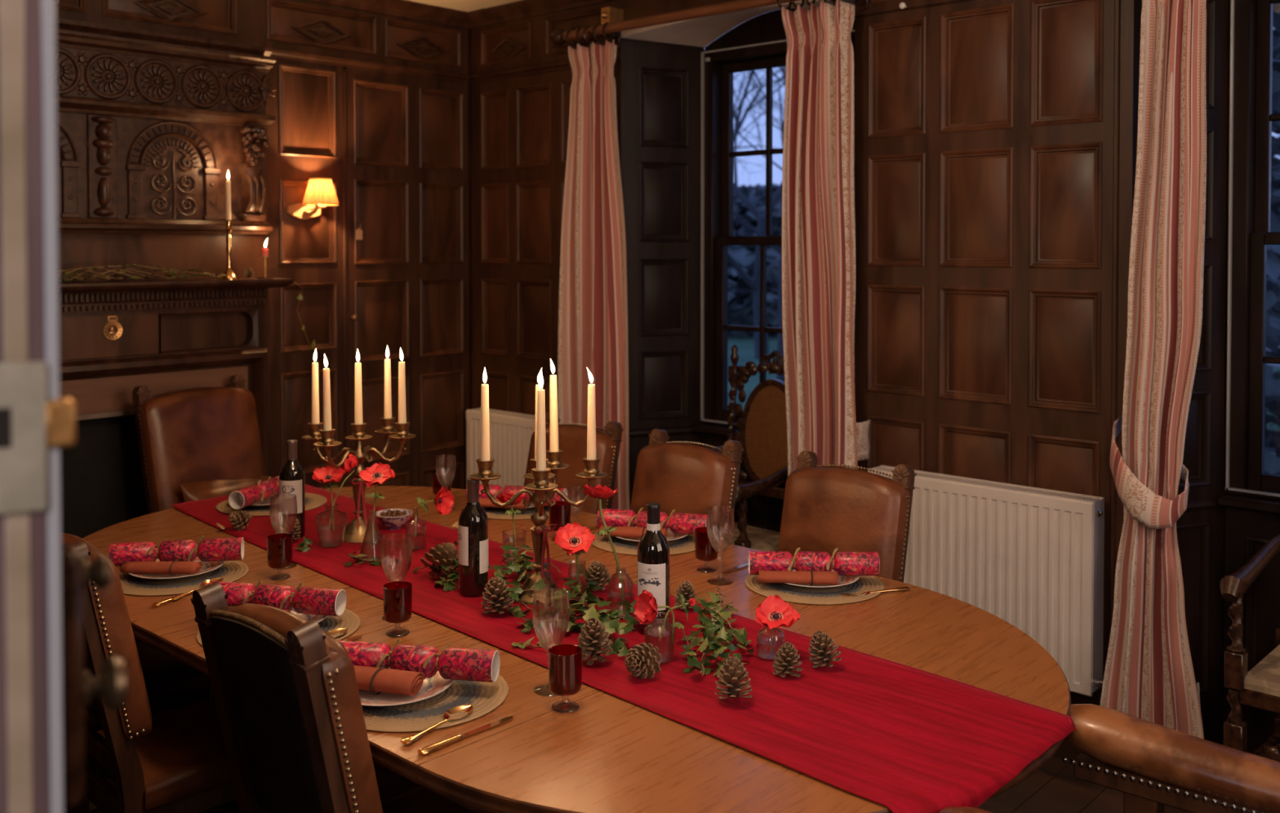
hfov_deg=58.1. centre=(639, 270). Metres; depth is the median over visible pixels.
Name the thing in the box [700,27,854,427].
window
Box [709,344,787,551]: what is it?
carved armchair
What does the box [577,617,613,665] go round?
pine cone
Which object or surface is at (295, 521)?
bowl
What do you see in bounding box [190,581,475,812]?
dining chair
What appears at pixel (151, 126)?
fireplace
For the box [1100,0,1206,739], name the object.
curtain
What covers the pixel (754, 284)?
tree
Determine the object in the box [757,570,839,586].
napkin
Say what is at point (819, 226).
curtain
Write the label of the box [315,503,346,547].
bud vase
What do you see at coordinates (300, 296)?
strand
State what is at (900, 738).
table runner
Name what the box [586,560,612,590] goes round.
pine cone
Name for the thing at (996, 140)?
wall
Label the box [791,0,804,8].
curtain ring
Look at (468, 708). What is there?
bowl
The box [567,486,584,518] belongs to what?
wine glass
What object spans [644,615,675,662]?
bud vase
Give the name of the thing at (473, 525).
wine bottle
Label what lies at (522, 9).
trim
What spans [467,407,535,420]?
grille
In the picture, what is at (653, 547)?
wine bottle
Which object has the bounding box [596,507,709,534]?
cracker
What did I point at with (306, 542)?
ivy spray
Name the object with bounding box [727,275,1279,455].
ground
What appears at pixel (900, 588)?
fork
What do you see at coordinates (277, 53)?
trim
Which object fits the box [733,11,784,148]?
tree
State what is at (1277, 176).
tree
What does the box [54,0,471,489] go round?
wall
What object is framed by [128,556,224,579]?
plate
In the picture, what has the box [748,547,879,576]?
cracker
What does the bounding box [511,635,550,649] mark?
ivy spray
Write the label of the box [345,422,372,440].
candle cup
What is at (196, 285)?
mantel shelf
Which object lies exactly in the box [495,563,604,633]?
ivy spray
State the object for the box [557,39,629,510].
curtain
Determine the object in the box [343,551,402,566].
ivy spray
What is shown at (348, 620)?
placemat
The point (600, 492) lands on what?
anemone
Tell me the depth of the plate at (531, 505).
3.83 m
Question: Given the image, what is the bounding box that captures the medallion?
[102,315,122,340]
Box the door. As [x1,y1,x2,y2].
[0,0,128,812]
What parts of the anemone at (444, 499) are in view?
stem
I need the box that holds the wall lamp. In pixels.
[286,177,338,219]
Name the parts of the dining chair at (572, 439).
nail trim, post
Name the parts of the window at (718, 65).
sash, sash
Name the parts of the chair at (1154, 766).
arm post, arm rail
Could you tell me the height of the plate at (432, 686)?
0.020 m
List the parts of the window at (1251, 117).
sash, sash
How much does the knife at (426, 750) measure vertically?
0.011 m
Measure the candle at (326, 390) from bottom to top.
0.249 m
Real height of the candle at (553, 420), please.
0.266 m
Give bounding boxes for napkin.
[120,560,203,576]
[353,665,425,696]
[466,497,528,510]
[598,525,667,538]
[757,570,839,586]
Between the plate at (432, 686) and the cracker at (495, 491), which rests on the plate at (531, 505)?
the cracker at (495, 491)
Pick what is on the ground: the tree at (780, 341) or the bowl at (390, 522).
the tree at (780, 341)
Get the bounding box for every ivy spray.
[293,537,312,552]
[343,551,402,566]
[412,540,504,591]
[488,542,561,599]
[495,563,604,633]
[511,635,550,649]
[554,596,637,657]
[674,586,755,676]
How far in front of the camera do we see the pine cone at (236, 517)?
3.58 m
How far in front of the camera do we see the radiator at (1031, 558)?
3.77 m
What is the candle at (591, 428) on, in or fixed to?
on the candelabra at (544, 491)
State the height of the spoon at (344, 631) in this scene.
0.011 m
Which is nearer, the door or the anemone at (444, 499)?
the door
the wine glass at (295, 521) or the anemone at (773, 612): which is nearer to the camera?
the anemone at (773, 612)
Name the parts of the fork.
handle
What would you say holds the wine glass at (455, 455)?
on the dining table
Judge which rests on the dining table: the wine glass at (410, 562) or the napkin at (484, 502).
the wine glass at (410, 562)
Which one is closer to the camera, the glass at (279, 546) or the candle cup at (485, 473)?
the candle cup at (485, 473)
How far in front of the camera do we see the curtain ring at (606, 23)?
4.93 m
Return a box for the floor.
[88,742,1253,812]
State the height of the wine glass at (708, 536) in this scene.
0.196 m
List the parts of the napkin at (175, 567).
cord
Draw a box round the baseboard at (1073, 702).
[1062,699,1084,746]
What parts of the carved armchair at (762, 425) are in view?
arm, post, leg, seat, frame, seat frame, arm, cane panel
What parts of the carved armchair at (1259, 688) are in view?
leg, arm, seat frame, seat, post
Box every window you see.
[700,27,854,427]
[1224,0,1279,500]
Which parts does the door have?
lock plate, lock knob, knob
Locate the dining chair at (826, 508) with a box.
[777,450,917,582]
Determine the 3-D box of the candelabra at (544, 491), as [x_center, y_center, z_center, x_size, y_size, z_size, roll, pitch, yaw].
[-0.250,0.652,2.923,0.278,0.348,0.283,1,2,39]
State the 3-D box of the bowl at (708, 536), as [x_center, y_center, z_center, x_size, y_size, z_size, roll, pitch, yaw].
[0.212,0.689,3.051,0.075,0.116,0.075,0,1,-14]
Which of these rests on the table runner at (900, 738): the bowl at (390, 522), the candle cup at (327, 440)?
the bowl at (390, 522)
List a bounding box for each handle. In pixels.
[351,314,357,319]
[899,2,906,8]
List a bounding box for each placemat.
[117,560,248,596]
[196,608,360,645]
[216,493,327,516]
[361,674,508,733]
[463,505,549,519]
[591,532,694,555]
[744,574,884,605]
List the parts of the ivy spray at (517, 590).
stem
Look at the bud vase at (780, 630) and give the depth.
2.49 m
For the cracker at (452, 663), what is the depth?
2.28 m
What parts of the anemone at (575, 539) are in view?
stem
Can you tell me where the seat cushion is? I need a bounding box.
[178,475,272,502]
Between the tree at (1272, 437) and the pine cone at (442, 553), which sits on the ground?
the tree at (1272, 437)
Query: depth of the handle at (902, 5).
4.13 m
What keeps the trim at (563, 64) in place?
attached to the wall at (996, 140)
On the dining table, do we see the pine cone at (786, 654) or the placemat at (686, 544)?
the placemat at (686, 544)
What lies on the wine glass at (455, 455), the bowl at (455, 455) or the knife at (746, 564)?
the bowl at (455, 455)
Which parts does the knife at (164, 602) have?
handle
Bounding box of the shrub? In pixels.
[727,182,782,336]
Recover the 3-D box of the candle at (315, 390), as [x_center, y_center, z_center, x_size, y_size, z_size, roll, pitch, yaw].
[-0.987,0.362,3.501,0.025,0.252,0.025,1,2,42]
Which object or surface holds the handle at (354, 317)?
attached to the wall at (394, 148)
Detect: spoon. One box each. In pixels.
[171,577,223,600]
[326,627,347,638]
[400,705,473,744]
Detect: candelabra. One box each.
[301,417,416,542]
[469,449,607,604]
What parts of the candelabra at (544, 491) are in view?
arm, stem, arm, arm, arm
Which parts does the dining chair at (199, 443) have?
post, nail trim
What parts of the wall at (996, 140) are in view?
rail, panel, rail, panel, panel, rail, rail, panel, rail, panel, rail, panel, rail, panel, panel, panel, rail, rail, rail, rail, panel, rail, panel, rail, panel, rail, rail, rail, rail, rail, rail, panel, panel, panel, panel, rail moulding, sill, rail, panel, panel, panel, panel, rail, panel, rail, panel, rail, panel, rail, rail, panel, rail, panel, rail, panel, rail, panel, rail, panel, rail, panel, rail, panel, rail, panel, rail, rail, panel, panel, rail, rail, panel, rail moulding, rail, panel, rail, panel, sill, rail, panel, rail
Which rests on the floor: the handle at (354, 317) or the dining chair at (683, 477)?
the dining chair at (683, 477)
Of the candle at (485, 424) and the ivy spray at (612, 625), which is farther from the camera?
the candle at (485, 424)
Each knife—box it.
[151,591,193,607]
[343,634,363,640]
[417,715,513,755]
[723,563,748,573]
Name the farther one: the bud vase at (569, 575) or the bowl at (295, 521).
the bowl at (295, 521)
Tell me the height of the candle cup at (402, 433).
0.048 m
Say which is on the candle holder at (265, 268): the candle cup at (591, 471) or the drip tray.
the drip tray
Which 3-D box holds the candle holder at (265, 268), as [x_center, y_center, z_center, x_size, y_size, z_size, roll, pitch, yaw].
[-1.550,-0.012,4.768,0.073,0.094,0.072,1,2,42]
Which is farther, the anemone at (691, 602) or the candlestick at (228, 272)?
the candlestick at (228, 272)
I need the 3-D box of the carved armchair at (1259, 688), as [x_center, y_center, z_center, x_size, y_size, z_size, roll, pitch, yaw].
[1.943,0.966,3.135,0.534,1.218,0.597,1,2,42]
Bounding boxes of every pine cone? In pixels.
[228,510,253,531]
[243,266,254,278]
[280,515,301,539]
[420,542,457,580]
[480,576,514,613]
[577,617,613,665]
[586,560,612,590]
[624,643,661,679]
[674,580,697,611]
[715,656,751,698]
[772,642,802,677]
[808,631,841,667]
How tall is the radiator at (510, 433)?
0.610 m
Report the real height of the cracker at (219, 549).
0.072 m
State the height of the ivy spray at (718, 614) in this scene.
0.082 m
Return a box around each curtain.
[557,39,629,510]
[781,0,871,476]
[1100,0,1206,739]
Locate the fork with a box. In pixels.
[838,586,910,596]
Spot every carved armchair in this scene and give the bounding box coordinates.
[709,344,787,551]
[1219,533,1279,762]
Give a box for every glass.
[266,533,292,580]
[269,494,297,565]
[380,533,412,617]
[382,581,412,637]
[431,469,451,504]
[435,455,456,510]
[532,588,569,692]
[548,644,582,713]
[549,500,570,542]
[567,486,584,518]
[694,526,718,573]
[706,507,734,582]
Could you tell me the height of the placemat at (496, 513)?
0.006 m
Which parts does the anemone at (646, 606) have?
stem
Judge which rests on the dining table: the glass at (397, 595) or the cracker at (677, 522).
the glass at (397, 595)
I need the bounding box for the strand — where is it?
[293,281,315,349]
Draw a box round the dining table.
[82,485,1071,812]
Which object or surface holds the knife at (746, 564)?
on the dining table
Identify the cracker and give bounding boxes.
[108,535,244,566]
[207,580,346,616]
[228,475,279,509]
[338,639,500,682]
[466,482,567,506]
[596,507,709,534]
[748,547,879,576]
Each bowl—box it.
[200,577,223,586]
[269,494,297,533]
[374,508,412,529]
[380,533,412,581]
[435,455,456,486]
[443,705,473,719]
[532,588,569,651]
[706,507,734,552]
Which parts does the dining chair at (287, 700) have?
post, rope trim, post, seat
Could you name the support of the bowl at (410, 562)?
on the wine glass at (410, 562)
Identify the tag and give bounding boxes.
[355,223,362,239]
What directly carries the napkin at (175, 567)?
on the plate at (207, 566)
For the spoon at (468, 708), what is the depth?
2.14 m
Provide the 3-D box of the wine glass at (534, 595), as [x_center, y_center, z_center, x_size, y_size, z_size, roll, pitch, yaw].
[-0.178,0.744,2.308,0.075,0.196,0.075,0,1,16]
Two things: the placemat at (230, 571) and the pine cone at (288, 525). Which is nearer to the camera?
the placemat at (230, 571)
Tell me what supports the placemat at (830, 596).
on the dining table
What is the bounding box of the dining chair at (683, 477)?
[630,428,743,543]
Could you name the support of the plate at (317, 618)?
on the placemat at (348, 620)
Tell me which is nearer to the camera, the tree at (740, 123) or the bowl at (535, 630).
the bowl at (535, 630)
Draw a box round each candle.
[226,169,231,220]
[262,238,268,256]
[311,349,319,423]
[323,354,331,431]
[354,350,362,424]
[383,345,391,418]
[398,347,406,423]
[480,368,489,461]
[534,368,542,460]
[536,371,546,470]
[549,359,559,452]
[586,368,596,459]
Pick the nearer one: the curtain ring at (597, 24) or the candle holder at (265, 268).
the candle holder at (265, 268)
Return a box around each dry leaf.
[216,522,226,529]
[452,521,458,528]
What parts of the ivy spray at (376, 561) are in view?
stem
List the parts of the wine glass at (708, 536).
stem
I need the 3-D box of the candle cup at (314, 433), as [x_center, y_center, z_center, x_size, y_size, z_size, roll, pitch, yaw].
[-0.987,0.489,3.504,0.082,0.048,0.080,1,2,42]
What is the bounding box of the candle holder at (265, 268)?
[256,256,274,279]
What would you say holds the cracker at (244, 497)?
on the plate at (274, 500)
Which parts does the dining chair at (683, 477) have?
nail trim, post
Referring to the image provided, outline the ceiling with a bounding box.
[407,0,521,12]
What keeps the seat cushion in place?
on the dining chair at (199, 443)
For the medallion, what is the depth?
4.40 m
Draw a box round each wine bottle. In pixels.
[279,439,305,537]
[457,478,488,597]
[637,502,670,635]
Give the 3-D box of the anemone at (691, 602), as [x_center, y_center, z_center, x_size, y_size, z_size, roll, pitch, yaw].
[0.082,0.739,2.466,0.062,0.100,0.058,1,2,42]
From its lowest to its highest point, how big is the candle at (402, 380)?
0.254 m
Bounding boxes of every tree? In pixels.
[704,40,786,359]
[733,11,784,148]
[733,14,786,382]
[1264,3,1279,475]
[1266,28,1279,339]
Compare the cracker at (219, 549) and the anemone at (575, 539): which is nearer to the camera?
the anemone at (575, 539)
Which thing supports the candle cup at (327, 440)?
on the candelabra at (355, 531)
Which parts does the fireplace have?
frieze door, moulding, bolection moulding, cornice moulding, shaped frame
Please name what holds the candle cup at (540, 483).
on the candelabra at (544, 491)
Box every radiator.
[466,407,535,488]
[867,465,1104,697]
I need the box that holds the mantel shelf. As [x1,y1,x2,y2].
[57,277,293,293]
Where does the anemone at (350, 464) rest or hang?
on the bud vase at (335, 510)
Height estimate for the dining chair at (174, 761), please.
1.023 m
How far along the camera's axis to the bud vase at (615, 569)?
2.76 m
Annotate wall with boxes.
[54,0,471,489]
[470,0,1279,751]
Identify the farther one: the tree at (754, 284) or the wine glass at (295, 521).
the tree at (754, 284)
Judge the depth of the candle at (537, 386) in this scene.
2.90 m
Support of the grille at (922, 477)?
attached to the radiator at (1031, 558)
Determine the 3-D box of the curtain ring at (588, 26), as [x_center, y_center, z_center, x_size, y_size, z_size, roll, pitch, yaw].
[-0.218,-1.023,5.020,0.077,0.088,0.011,-1,2,-40]
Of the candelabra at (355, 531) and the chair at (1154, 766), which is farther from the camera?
the candelabra at (355, 531)
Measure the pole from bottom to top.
0.170 m
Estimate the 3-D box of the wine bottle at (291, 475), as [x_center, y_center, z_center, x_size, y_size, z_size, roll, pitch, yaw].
[-1.062,0.666,3.516,0.076,0.295,0.076,1,2,42]
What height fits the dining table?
0.750 m
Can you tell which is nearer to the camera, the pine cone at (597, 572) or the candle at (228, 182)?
the pine cone at (597, 572)
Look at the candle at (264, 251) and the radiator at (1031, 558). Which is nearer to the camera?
the radiator at (1031, 558)
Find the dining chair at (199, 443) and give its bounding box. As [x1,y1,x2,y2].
[129,373,272,514]
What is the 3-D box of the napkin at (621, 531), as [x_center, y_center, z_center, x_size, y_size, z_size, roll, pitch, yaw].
[-0.020,0.783,3.435,0.209,0.039,0.060,0,1,12]
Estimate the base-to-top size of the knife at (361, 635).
0.011 m
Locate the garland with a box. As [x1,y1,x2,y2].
[57,263,225,282]
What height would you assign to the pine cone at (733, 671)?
0.080 m
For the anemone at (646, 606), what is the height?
0.122 m
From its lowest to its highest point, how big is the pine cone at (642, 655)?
0.073 m
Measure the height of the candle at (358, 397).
0.252 m
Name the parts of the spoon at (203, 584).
handle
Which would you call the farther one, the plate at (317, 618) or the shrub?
the shrub
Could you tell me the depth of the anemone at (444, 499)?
3.37 m
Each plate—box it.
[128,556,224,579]
[227,494,279,506]
[290,608,327,622]
[358,668,453,706]
[498,502,534,509]
[614,525,688,542]
[784,568,859,587]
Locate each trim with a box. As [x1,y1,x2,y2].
[269,48,469,83]
[307,0,469,29]
[467,0,613,29]
[468,52,621,83]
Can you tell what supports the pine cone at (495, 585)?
on the table runner at (900, 738)
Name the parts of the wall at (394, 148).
rail, panel, rail, panel, rail, rail, panel, rail, panel, panel, rail, panel, rail, rail, panel, rail, rail, rail, panel, rail, panel, panel, panel, rail, rail, panel, rail, rail, panel, rail, panel, rail, rail, panel, panel, rail, rail, panel, panel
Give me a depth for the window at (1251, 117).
3.74 m
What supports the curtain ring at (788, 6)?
hanging from the pole
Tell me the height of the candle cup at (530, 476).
0.048 m
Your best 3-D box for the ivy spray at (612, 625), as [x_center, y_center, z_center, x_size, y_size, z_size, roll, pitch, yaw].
[-0.066,0.793,2.616,0.274,0.094,0.203,1,2,42]
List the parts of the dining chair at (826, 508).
nail trim, post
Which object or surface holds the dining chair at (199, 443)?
on the floor
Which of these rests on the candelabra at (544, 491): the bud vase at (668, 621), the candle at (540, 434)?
the candle at (540, 434)
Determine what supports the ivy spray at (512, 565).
on the table runner at (900, 738)
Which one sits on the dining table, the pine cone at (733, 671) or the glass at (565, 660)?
the glass at (565, 660)
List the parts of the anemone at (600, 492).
stem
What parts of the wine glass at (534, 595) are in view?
stem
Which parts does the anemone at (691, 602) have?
stem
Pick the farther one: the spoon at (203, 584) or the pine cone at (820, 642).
the spoon at (203, 584)
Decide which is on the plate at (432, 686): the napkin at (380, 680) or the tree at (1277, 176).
the napkin at (380, 680)
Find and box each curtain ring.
[565,28,577,48]
[575,26,585,45]
[582,25,595,45]
[591,23,604,44]
[601,22,613,41]
[777,0,791,9]
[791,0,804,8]
[804,0,815,9]
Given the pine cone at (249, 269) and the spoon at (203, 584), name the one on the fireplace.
the pine cone at (249, 269)
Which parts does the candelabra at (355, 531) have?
arm, arm, stem, arm, arm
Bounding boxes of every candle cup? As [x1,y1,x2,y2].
[301,422,323,439]
[312,428,342,447]
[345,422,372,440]
[374,417,396,434]
[388,422,416,439]
[469,458,501,480]
[523,458,555,479]
[524,467,557,491]
[546,449,569,470]
[575,457,607,479]
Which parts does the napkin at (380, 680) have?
cord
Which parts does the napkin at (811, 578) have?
cord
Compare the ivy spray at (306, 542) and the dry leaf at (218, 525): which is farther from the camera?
the dry leaf at (218, 525)
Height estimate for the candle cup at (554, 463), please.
0.048 m
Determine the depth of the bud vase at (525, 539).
3.23 m
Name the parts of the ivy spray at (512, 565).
stem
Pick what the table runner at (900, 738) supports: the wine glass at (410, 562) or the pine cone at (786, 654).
the pine cone at (786, 654)
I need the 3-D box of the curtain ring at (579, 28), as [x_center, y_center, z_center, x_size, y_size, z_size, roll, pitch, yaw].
[-0.259,-1.024,5.057,0.011,0.088,0.077,1,1,29]
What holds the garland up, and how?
on the fireplace
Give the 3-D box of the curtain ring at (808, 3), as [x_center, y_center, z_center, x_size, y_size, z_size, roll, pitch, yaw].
[0.627,-1.007,4.248,0.011,0.088,0.077,1,2,38]
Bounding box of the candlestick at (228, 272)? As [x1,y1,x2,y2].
[217,220,239,279]
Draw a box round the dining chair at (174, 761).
[60,533,239,812]
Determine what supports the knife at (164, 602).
on the dining table
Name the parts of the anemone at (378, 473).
stem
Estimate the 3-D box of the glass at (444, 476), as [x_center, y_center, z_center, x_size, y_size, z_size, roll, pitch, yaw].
[-0.686,0.750,3.988,0.066,0.112,0.066,1,2,42]
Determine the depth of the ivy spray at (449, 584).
3.02 m
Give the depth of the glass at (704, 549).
3.13 m
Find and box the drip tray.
[256,277,274,279]
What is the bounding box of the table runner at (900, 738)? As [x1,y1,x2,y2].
[170,484,1076,812]
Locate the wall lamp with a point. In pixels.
(320, 193)
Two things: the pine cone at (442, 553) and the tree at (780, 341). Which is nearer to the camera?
the pine cone at (442, 553)
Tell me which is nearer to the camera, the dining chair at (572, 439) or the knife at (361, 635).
the knife at (361, 635)
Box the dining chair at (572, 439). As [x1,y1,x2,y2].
[524,412,623,515]
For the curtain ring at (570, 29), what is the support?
hanging from the pole
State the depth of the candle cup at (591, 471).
2.90 m
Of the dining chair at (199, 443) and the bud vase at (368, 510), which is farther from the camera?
the dining chair at (199, 443)
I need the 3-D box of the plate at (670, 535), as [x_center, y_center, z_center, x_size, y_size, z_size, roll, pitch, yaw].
[0.029,0.801,3.498,0.245,0.020,0.245,-1,1,-37]
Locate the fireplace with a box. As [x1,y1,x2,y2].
[54,17,293,642]
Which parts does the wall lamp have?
plate, arm, shade trim, lamp shade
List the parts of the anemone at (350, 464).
stem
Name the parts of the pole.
rod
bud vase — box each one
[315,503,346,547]
[358,510,386,562]
[404,506,426,550]
[502,531,526,562]
[568,562,586,602]
[607,568,634,617]
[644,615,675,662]
[756,627,785,660]
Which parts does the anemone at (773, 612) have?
stem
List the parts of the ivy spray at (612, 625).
stem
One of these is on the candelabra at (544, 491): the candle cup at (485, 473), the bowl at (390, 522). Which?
the candle cup at (485, 473)
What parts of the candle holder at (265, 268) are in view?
wire stem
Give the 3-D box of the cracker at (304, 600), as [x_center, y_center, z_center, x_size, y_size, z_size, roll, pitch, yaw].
[-0.863,0.769,2.716,0.337,0.072,0.068,0,1,11]
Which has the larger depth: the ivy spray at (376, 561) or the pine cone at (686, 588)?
the ivy spray at (376, 561)
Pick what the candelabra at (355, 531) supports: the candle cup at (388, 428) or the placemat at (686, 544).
the candle cup at (388, 428)
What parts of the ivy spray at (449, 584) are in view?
stem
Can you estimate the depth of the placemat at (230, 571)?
3.04 m
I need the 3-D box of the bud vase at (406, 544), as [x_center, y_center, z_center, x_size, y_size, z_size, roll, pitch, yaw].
[-0.657,0.756,3.372,0.061,0.120,0.061,1,2,42]
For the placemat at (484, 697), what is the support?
on the dining table
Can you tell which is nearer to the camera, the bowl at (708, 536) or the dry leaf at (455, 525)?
the bowl at (708, 536)
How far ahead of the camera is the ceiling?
5.53 m
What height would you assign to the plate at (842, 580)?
0.020 m
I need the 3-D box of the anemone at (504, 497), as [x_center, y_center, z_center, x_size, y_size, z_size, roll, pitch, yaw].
[-0.361,0.701,3.244,0.080,0.164,0.071,1,1,24]
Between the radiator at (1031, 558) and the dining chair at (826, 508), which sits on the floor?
the dining chair at (826, 508)
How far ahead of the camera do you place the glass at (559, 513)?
3.46 m
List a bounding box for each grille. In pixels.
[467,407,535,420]
[871,465,1103,502]
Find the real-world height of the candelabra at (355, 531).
0.348 m
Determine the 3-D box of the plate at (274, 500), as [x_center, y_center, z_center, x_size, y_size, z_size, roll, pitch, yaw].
[-1.283,0.787,3.951,0.245,0.020,0.245,0,1,18]
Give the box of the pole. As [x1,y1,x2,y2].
[551,0,868,48]
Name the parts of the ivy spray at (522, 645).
stem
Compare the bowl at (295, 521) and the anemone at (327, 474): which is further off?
the anemone at (327, 474)
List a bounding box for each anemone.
[312,465,345,530]
[328,453,357,530]
[359,462,395,547]
[414,486,454,537]
[497,492,526,546]
[554,522,595,596]
[583,484,625,611]
[633,590,674,643]
[658,592,695,639]
[755,595,799,652]
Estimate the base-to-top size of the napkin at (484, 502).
0.039 m
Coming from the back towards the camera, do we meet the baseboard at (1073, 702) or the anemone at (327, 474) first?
the baseboard at (1073, 702)
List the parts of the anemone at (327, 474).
stem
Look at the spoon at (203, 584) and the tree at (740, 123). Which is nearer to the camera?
the spoon at (203, 584)
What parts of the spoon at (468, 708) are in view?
handle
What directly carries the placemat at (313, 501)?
on the table runner at (900, 738)
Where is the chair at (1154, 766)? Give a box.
[939,703,1279,812]
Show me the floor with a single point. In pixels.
(1053, 788)
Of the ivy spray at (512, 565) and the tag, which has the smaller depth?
the ivy spray at (512, 565)
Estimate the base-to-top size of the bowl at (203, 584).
0.011 m
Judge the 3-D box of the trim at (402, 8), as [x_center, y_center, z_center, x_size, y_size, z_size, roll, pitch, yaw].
[-1.939,-1.225,4.596,0.086,0.067,3.249,1,2,42]
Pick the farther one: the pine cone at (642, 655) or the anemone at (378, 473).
the anemone at (378, 473)
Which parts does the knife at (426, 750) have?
handle, blade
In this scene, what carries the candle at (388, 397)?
on the candelabra at (355, 531)
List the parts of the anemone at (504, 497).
stem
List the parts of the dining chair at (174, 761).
post, rail, post, seat rail, seat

